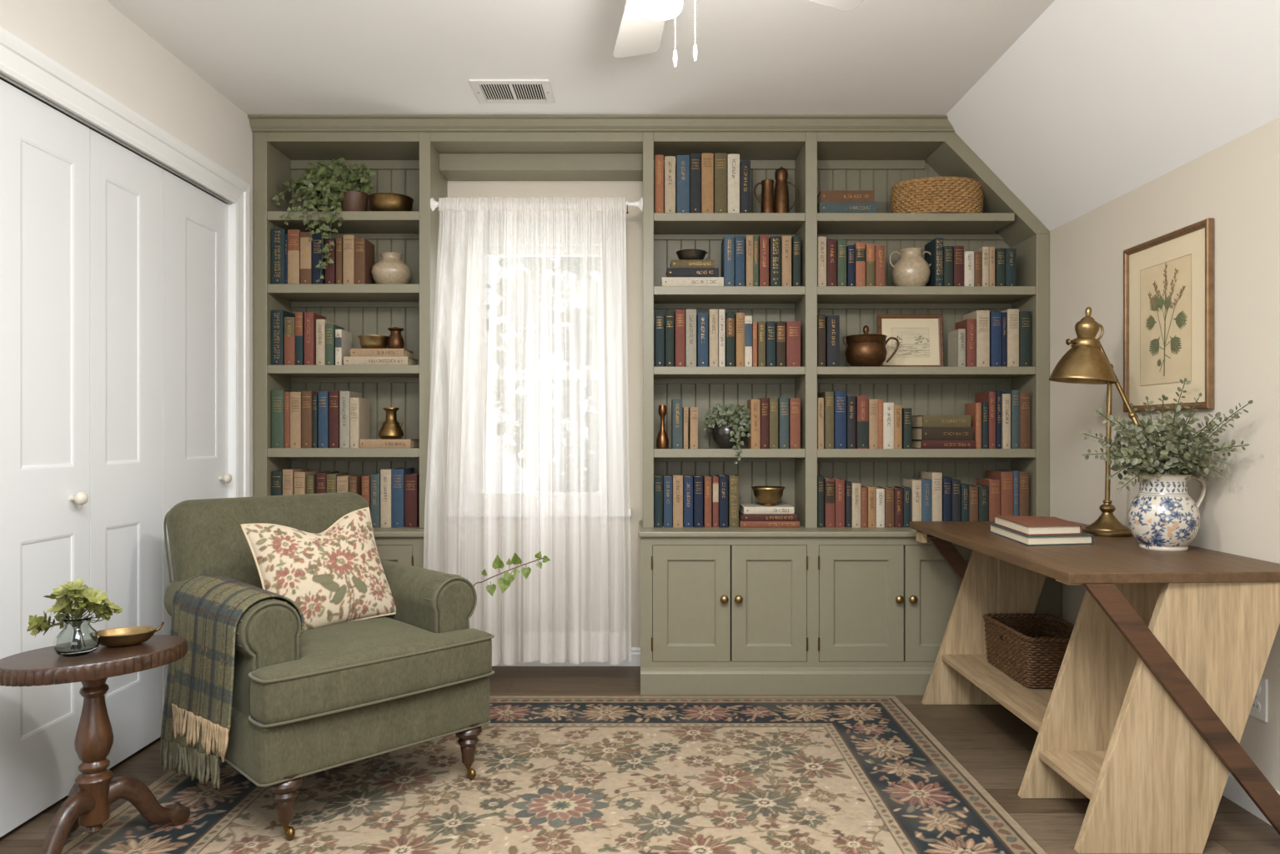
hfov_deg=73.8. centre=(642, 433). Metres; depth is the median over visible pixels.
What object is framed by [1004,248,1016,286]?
book
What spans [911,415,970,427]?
book
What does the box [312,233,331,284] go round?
book
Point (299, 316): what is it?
book
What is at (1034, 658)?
basket
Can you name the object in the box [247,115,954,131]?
crown molding
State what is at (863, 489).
book
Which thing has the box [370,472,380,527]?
book
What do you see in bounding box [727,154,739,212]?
book
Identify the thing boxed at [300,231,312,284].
book
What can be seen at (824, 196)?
book
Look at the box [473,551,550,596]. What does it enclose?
stem
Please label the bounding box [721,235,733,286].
book
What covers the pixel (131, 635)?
dish
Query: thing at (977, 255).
book
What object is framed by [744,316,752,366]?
book
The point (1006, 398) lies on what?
book
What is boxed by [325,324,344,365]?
book
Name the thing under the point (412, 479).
book
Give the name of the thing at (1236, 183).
wall
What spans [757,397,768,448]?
book
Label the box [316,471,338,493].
book
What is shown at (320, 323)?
book
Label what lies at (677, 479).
book
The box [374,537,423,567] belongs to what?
base cabinet
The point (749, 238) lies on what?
book
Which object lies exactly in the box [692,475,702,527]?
book
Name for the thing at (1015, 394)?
book
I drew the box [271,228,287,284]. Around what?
book
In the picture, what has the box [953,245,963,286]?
book
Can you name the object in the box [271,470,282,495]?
book
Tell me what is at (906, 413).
book
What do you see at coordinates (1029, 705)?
shelf
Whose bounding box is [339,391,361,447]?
book
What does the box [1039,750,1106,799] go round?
shelf
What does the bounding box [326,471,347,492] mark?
book
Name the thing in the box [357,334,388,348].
bowl
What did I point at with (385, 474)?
book
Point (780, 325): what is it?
book
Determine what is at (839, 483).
book
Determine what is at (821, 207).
book
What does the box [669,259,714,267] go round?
book
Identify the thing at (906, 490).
book
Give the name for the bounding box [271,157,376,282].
ivy
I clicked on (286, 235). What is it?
book
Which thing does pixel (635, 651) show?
baseboard
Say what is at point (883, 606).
base cabinet
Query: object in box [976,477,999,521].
book
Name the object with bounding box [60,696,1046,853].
rug
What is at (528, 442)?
curtain
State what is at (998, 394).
book
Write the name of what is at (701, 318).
book
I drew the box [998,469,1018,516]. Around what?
book
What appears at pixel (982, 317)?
book
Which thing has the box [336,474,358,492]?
book
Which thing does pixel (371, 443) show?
book
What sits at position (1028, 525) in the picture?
book
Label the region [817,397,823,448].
book
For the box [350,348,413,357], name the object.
book
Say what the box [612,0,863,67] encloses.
ceiling fan
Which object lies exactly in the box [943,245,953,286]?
book
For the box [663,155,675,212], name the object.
book
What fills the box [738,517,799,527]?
book
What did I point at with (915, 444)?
book
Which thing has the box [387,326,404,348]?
jar
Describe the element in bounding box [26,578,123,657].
glass vase
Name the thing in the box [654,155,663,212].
book
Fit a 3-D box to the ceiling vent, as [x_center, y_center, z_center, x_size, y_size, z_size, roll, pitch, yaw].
[-0.516,-1.369,3.417,0.312,0.011,0.225,0,0,0]
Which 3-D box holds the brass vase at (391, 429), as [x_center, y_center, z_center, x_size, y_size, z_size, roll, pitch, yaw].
[-1.123,-0.046,3.820,0.110,0.140,0.110,0,0,0]
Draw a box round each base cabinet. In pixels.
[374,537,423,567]
[640,537,813,694]
[813,537,1062,694]
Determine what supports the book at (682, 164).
on the bookcase at (815, 162)
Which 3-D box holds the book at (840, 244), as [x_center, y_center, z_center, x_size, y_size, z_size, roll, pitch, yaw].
[0.880,-0.748,3.816,0.038,0.208,0.138,0,0,0]
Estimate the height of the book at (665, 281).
0.042 m
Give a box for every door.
[0,79,90,837]
[90,129,162,768]
[162,169,231,712]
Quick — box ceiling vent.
[468,79,555,103]
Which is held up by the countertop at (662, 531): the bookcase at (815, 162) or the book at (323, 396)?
the bookcase at (815, 162)
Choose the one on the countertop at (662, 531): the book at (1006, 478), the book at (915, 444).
the book at (1006, 478)
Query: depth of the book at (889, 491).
3.74 m
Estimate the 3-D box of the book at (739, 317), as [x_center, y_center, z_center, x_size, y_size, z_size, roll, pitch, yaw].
[0.432,-0.412,3.827,0.035,0.238,0.164,0,0,0]
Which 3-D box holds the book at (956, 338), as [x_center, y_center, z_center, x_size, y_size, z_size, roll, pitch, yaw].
[1.407,-0.377,3.815,0.032,0.167,0.134,0,0,0]
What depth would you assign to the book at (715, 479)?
3.75 m
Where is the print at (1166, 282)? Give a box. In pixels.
[1139,253,1191,386]
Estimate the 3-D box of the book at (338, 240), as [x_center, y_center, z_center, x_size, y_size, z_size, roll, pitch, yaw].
[-1.334,-0.758,3.818,0.026,0.208,0.140,0,0,0]
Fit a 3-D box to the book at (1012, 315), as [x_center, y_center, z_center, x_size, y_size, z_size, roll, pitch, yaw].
[1.631,-0.420,3.829,0.051,0.254,0.169,0,0,0]
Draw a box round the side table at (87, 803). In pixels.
[0,634,190,853]
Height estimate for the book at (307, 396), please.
0.249 m
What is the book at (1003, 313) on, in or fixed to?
on the bookcase at (815, 162)
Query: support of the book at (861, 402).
on the bookcase at (815, 162)
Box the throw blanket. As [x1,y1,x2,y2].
[160,573,304,788]
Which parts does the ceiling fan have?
blade, lamp shade, pull chain, pull chain, blade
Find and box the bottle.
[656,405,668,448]
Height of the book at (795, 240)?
0.224 m
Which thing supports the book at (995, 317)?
on the bookcase at (815, 162)
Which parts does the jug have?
handle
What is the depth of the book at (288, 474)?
3.75 m
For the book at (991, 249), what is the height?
0.176 m
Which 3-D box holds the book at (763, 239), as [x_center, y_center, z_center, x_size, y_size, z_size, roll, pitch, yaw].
[0.537,-0.758,3.822,0.040,0.229,0.156,0,0,0]
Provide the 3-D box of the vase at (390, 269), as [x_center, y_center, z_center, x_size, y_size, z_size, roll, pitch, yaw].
[-1.128,-0.731,3.840,0.176,0.154,0.176,0,0,0]
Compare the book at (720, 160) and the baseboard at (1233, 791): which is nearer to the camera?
the baseboard at (1233, 791)
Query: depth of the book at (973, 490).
3.74 m
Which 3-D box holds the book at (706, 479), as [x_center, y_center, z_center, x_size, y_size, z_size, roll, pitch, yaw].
[0.290,0.301,3.817,0.030,0.222,0.146,0,0,0]
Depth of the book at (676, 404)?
3.74 m
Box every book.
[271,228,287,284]
[271,310,295,365]
[271,390,294,447]
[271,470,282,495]
[282,467,307,495]
[284,316,295,365]
[284,391,290,447]
[285,234,287,284]
[287,229,301,284]
[290,391,301,447]
[294,470,317,494]
[295,311,304,365]
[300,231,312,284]
[301,391,318,447]
[304,311,326,365]
[306,474,316,493]
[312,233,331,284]
[312,394,318,447]
[316,319,335,365]
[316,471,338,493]
[318,391,329,447]
[325,240,336,284]
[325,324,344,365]
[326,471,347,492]
[329,391,339,447]
[335,329,351,365]
[336,237,342,284]
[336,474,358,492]
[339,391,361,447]
[342,235,356,284]
[343,356,417,365]
[349,474,366,496]
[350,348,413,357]
[350,397,369,447]
[354,237,374,284]
[359,438,419,447]
[361,474,370,511]
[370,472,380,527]
[380,467,391,527]
[391,467,413,527]
[404,472,419,527]
[653,475,662,527]
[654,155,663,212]
[654,311,664,366]
[661,276,723,286]
[662,475,672,527]
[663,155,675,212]
[664,311,673,366]
[666,267,718,276]
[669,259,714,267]
[671,398,682,448]
[672,473,682,527]
[673,309,684,366]
[675,155,689,212]
[682,406,687,448]
[682,475,692,527]
[684,309,696,366]
[688,406,697,448]
[689,153,700,212]
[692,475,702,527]
[696,312,707,366]
[700,153,712,212]
[702,475,711,527]
[707,309,717,366]
[710,475,718,527]
[712,153,727,212]
[716,474,727,527]
[717,309,724,366]
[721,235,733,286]
[724,311,734,366]
[726,474,738,527]
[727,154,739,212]
[733,235,744,286]
[734,312,744,366]
[738,510,797,521]
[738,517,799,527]
[739,160,750,212]
[739,503,793,513]
[744,235,752,286]
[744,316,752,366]
[747,399,759,448]
[752,235,758,286]
[752,322,757,366]
[757,321,765,366]
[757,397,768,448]
[758,235,768,286]
[765,321,775,366]
[768,235,780,286]
[768,397,778,448]
[775,321,785,366]
[778,397,788,448]
[780,235,791,286]
[785,321,800,366]
[788,397,800,448]
[791,235,800,286]
[817,190,874,205]
[817,202,877,212]
[817,236,826,286]
[817,314,825,366]
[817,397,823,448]
[817,474,823,527]
[818,391,833,448]
[823,476,834,527]
[825,315,839,366]
[826,240,836,286]
[833,391,846,448]
[834,477,844,527]
[836,239,846,286]
[844,480,851,527]
[846,245,854,286]
[846,396,855,448]
[851,481,860,527]
[853,242,865,286]
[855,396,868,448]
[860,485,875,527]
[860,486,867,527]
[865,243,874,286]
[868,399,878,448]
[874,245,884,286]
[875,486,884,527]
[877,486,893,527]
[878,399,883,448]
[883,402,893,448]
[892,486,903,527]
[893,405,901,448]
[894,486,910,527]
[901,407,911,448]
[903,478,921,521]
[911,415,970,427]
[911,426,973,440]
[911,440,975,448]
[912,477,931,521]
[920,471,942,521]
[924,237,943,286]
[942,476,951,521]
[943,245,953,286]
[948,328,965,366]
[951,478,960,521]
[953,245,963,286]
[955,318,975,366]
[960,482,968,521]
[963,250,973,286]
[963,310,989,366]
[964,402,981,448]
[968,484,988,521]
[968,485,978,521]
[973,246,988,286]
[973,250,981,286]
[974,391,995,448]
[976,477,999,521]
[981,401,988,448]
[986,470,1013,515]
[988,246,994,286]
[988,523,1094,545]
[989,311,1001,366]
[992,391,1001,448]
[993,515,1082,535]
[994,248,1004,286]
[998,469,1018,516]
[1000,309,1018,366]
[1001,311,1006,366]
[1001,390,1019,448]
[1001,393,1010,448]
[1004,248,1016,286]
[1017,470,1029,516]
[1018,311,1030,366]
[1019,391,1029,448]
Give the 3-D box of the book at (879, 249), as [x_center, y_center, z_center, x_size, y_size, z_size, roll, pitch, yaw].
[1.045,-0.735,3.806,0.041,0.182,0.138,0,0,0]
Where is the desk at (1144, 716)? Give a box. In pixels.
[909,521,1279,853]
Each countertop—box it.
[372,526,424,537]
[638,520,916,537]
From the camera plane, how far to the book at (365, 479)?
3.75 m
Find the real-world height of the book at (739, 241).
0.223 m
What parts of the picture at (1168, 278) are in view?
printed stem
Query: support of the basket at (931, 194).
on the bookcase at (815, 162)
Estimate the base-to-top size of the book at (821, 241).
0.222 m
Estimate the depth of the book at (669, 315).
3.75 m
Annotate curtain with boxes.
[423,196,631,666]
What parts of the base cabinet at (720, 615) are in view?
panel, door, knob, knob, door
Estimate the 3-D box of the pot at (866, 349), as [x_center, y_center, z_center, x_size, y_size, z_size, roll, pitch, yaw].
[1.009,-0.388,3.791,0.211,0.189,0.182,0,0,36]
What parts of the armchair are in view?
arm, backrest, arm panel, leg, seat, arm, arm panel, leg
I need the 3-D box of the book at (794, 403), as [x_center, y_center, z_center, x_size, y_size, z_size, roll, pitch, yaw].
[0.673,-0.045,3.815,0.044,0.222,0.148,0,0,0]
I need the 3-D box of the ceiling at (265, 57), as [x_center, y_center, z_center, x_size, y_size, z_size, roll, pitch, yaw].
[-0.586,-1.414,1.275,3.829,0.080,5.750,0,0,0]
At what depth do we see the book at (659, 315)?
3.74 m
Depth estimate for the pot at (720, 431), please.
3.79 m
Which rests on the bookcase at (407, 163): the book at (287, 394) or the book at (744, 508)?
the book at (287, 394)
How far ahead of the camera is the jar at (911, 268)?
3.77 m
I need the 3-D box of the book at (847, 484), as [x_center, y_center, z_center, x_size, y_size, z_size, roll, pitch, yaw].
[0.909,0.312,3.813,0.025,0.200,0.133,0,0,0]
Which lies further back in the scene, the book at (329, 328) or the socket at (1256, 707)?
the book at (329, 328)
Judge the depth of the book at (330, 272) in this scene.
3.75 m
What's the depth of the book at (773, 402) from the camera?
3.74 m
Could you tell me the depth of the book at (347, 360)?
3.74 m
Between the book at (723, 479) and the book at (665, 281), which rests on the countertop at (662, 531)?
the book at (723, 479)
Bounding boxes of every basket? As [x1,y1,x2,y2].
[890,175,983,212]
[983,612,1074,687]
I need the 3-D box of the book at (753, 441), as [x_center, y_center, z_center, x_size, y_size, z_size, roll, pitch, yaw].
[0.498,-0.042,3.812,0.040,0.217,0.144,0,0,0]
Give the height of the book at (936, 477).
0.241 m
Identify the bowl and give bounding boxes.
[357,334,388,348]
[367,192,413,210]
[676,249,709,259]
[751,486,785,506]
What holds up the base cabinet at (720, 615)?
on the floor
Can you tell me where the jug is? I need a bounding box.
[773,166,797,212]
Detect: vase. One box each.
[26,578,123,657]
[371,251,411,284]
[378,407,403,439]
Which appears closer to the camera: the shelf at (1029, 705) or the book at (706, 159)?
the shelf at (1029, 705)
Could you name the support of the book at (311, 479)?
on the countertop at (390, 531)
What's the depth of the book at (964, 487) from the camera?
3.75 m
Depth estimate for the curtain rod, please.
3.73 m
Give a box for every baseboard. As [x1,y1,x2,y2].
[493,647,640,666]
[1222,773,1279,826]
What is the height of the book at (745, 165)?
0.237 m
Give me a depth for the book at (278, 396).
3.74 m
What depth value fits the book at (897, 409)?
3.74 m
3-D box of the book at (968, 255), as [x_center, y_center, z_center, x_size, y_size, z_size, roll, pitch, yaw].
[1.439,-0.722,3.814,0.042,0.157,0.137,0,0,0]
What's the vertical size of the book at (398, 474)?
0.256 m
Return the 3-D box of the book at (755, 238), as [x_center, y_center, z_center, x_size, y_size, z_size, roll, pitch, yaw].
[0.501,-0.756,3.819,0.020,0.224,0.150,0,0,0]
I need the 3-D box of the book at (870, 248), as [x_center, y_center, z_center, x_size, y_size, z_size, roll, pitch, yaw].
[1.005,-0.739,3.813,0.037,0.191,0.130,0,0,0]
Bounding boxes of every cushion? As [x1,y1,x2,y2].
[240,506,396,630]
[250,616,491,727]
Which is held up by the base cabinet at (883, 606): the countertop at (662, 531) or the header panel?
the countertop at (662, 531)
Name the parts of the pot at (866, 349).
handle, lid knob, handle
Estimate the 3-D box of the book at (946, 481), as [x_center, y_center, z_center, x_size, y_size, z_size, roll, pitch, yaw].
[1.341,0.302,3.818,0.035,0.219,0.153,0,0,0]
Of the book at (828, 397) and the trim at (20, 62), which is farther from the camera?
the book at (828, 397)
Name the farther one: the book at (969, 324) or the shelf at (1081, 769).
the book at (969, 324)
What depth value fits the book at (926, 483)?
3.75 m
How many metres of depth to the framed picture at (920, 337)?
3.92 m
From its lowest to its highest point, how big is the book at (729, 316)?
0.242 m
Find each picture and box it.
[877,314,943,366]
[1123,217,1214,411]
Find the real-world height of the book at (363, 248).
0.205 m
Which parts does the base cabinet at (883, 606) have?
door, knob, knob, door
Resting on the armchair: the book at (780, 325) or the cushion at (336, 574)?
the cushion at (336, 574)
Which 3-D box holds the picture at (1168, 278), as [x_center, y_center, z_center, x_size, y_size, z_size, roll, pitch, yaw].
[1.767,-0.374,2.884,0.022,0.592,0.468,0,0,0]
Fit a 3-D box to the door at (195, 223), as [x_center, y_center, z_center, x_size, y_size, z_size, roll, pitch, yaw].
[-1.714,0.066,3.305,0.080,2.032,0.482,0,0,0]
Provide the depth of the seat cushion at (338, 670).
2.42 m
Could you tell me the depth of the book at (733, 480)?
3.75 m
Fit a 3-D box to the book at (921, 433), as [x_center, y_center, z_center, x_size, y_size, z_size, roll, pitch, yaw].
[1.342,0.000,3.834,0.223,0.056,0.183,0,0,0]
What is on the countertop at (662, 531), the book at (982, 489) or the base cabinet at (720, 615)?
the book at (982, 489)
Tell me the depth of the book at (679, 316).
3.75 m
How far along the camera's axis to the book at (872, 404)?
3.75 m
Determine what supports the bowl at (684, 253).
on the book at (674, 263)
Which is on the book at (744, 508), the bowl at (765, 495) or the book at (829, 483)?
the bowl at (765, 495)
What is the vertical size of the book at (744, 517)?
0.031 m
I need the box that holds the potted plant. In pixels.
[1079,377,1253,551]
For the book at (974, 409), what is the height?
0.203 m
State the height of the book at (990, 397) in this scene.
0.251 m
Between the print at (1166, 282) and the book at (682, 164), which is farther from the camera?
the book at (682, 164)
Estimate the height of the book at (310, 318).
0.232 m
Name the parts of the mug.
handle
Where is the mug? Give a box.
[753,179,774,212]
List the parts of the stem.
stem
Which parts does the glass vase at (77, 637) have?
glass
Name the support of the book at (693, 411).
on the bookcase at (815, 162)
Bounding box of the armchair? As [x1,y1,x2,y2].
[163,491,494,839]
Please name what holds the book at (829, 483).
on the countertop at (662, 531)
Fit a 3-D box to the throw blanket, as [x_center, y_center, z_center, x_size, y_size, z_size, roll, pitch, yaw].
[-1.226,0.739,2.528,0.241,0.593,0.588,0,0,-44]
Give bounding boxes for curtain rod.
[430,197,642,213]
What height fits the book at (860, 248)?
0.194 m
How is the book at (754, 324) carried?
on the bookcase at (815, 162)
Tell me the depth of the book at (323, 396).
3.75 m
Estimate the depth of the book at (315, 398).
3.75 m
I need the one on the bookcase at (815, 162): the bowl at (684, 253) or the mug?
the mug
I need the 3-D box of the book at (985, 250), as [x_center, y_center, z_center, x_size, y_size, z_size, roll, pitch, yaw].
[1.509,-0.732,3.807,0.028,0.176,0.131,0,0,0]
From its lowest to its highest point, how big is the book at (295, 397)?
0.247 m
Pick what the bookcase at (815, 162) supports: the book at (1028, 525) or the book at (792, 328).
the book at (792, 328)
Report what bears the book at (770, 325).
on the bookcase at (815, 162)
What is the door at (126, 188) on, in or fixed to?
in the wall at (92, 39)
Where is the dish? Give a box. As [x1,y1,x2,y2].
[97,621,164,647]
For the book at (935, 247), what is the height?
0.216 m
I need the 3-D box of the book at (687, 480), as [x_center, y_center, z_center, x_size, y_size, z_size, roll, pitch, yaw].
[0.204,0.301,3.822,0.040,0.221,0.149,0,0,0]
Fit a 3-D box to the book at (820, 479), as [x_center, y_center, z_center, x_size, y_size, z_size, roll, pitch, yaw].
[0.786,0.299,3.820,0.026,0.224,0.149,0,0,0]
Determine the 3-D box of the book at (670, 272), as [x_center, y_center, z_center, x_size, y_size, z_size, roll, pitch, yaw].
[0.223,-0.707,3.819,0.228,0.041,0.163,0,0,0]
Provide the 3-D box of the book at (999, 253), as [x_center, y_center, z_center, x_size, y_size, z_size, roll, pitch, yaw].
[1.577,-0.729,3.810,0.038,0.170,0.132,0,0,0]
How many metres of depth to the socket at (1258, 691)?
2.45 m
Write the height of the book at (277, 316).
0.243 m
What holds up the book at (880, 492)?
on the countertop at (662, 531)
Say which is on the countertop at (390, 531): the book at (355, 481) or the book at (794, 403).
the book at (355, 481)
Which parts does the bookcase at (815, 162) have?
panel, panel, panel, shelf, shelf, shelf, shelf, panel, panel, shelf, shelf, shelf, shelf, sloping panel, panel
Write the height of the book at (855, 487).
0.194 m
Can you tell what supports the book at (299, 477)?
on the countertop at (390, 531)
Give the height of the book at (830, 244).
0.205 m
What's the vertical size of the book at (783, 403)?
0.224 m
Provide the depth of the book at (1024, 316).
3.74 m
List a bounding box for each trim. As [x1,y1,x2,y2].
[0,26,250,497]
[0,72,231,204]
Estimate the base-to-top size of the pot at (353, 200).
0.109 m
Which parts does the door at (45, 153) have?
knob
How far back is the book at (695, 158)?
3.75 m
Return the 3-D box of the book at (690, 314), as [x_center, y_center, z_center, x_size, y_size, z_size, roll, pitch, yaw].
[0.216,-0.420,3.828,0.045,0.253,0.172,0,0,0]
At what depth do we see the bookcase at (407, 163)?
3.77 m
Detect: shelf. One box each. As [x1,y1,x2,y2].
[941,654,1053,732]
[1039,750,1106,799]
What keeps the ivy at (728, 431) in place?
on the bookcase at (815, 162)
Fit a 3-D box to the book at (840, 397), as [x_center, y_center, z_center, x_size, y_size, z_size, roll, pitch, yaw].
[0.872,-0.060,3.830,0.048,0.252,0.174,0,0,0]
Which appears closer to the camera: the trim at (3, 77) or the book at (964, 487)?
the trim at (3, 77)
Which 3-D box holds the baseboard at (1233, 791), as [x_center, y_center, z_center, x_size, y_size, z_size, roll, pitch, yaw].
[1.773,1.050,1.050,0.014,0.100,5.100,0,0,0]
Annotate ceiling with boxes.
[105,0,1054,115]
[945,0,1279,230]
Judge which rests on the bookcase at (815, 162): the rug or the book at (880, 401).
the book at (880, 401)
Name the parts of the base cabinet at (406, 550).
door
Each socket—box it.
[1251,699,1260,712]
[1256,685,1260,693]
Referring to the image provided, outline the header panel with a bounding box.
[430,131,642,180]
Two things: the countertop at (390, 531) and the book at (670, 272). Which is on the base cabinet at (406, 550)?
the countertop at (390, 531)
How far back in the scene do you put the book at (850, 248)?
3.74 m
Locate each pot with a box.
[338,190,368,210]
[712,422,742,448]
[842,325,898,366]
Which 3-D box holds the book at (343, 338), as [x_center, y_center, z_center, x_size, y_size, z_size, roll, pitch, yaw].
[-1.335,-0.379,3.815,0.027,0.159,0.137,0,0,0]
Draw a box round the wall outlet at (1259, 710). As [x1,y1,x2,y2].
[1249,677,1268,722]
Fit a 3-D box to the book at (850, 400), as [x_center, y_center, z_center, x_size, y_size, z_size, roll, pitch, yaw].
[0.919,-0.049,3.819,0.035,0.231,0.160,0,0,0]
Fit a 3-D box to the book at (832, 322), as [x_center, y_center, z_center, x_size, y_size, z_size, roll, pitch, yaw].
[0.842,-0.407,3.827,0.054,0.228,0.159,0,0,0]
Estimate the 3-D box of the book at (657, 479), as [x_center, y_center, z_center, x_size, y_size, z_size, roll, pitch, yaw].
[0.071,0.301,3.822,0.033,0.222,0.149,0,0,0]
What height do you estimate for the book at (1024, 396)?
0.247 m
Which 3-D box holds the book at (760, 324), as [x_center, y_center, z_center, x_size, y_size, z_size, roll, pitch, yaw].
[0.526,-0.393,3.808,0.030,0.200,0.134,0,0,0]
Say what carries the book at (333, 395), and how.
on the bookcase at (407, 163)
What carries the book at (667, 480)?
on the countertop at (662, 531)
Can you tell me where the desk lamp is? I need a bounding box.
[1049,306,1139,537]
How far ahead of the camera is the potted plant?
2.61 m
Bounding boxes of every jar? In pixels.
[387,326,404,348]
[888,247,930,286]
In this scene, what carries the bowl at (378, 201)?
on the bookcase at (407, 163)
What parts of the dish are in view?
handle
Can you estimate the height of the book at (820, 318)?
0.231 m
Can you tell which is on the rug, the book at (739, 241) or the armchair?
the armchair
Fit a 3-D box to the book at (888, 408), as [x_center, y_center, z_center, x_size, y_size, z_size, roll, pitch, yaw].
[1.082,-0.035,3.805,0.045,0.202,0.135,0,0,0]
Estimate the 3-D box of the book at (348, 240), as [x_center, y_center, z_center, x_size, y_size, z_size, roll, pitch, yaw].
[-1.290,-0.763,3.817,0.047,0.219,0.144,0,0,0]
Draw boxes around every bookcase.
[253,131,447,527]
[642,131,1049,527]
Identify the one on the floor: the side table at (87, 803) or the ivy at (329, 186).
the side table at (87, 803)
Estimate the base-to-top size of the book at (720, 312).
0.254 m
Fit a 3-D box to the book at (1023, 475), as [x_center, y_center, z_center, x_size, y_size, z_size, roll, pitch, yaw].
[1.677,0.289,3.821,0.041,0.246,0.167,0,0,0]
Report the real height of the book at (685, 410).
0.182 m
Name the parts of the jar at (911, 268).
handle, handle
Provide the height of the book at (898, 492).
0.171 m
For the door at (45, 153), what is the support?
in the wall at (92, 39)
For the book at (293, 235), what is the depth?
3.75 m
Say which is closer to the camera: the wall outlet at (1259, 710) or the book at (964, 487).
the wall outlet at (1259, 710)
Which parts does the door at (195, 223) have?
knob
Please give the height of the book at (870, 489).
0.177 m
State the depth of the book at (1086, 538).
2.77 m
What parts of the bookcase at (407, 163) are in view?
panel, panel, shelf, shelf, shelf, shelf, panel, panel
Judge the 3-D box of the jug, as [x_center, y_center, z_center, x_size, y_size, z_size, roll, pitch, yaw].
[0.636,-1.079,3.804,0.100,0.229,0.070,0,0,26]
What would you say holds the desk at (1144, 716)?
on the floor
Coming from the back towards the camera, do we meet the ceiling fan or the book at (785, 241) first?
the book at (785, 241)
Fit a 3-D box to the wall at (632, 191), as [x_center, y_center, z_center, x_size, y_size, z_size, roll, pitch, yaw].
[-0.010,-0.137,4.100,3.580,2.474,0.100,0,0,0]
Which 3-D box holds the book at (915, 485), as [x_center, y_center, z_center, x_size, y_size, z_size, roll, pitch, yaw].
[1.208,0.308,3.811,0.041,0.207,0.138,0,0,0]
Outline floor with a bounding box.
[0,666,1279,853]
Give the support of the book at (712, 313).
on the bookcase at (815, 162)
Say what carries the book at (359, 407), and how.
on the bookcase at (407, 163)
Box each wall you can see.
[0,0,253,496]
[447,180,642,647]
[1049,116,1279,791]
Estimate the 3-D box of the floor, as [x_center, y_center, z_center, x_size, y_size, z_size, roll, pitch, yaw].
[-0.310,1.140,1.275,4.380,0.080,5.750,0,0,0]
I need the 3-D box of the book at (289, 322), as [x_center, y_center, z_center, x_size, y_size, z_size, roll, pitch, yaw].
[-1.550,-0.406,3.814,0.045,0.212,0.139,0,0,0]
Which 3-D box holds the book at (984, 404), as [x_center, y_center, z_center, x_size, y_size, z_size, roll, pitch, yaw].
[1.506,-0.036,3.805,0.023,0.204,0.132,0,0,0]
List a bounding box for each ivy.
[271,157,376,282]
[701,403,750,463]
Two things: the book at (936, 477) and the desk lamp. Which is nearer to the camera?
the desk lamp
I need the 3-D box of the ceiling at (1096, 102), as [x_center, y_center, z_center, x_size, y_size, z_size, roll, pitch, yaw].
[1.589,-1.169,1.275,0.561,0.570,5.750,0,0,0]
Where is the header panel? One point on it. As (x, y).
(464, 156)
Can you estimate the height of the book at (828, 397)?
0.251 m
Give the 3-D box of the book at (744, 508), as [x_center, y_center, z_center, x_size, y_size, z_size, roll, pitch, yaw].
[0.556,0.337,3.825,0.220,0.030,0.180,0,0,0]
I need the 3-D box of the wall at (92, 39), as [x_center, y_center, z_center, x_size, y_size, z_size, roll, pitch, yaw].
[-1.750,-0.137,1.225,0.100,2.474,5.650,0,0,0]

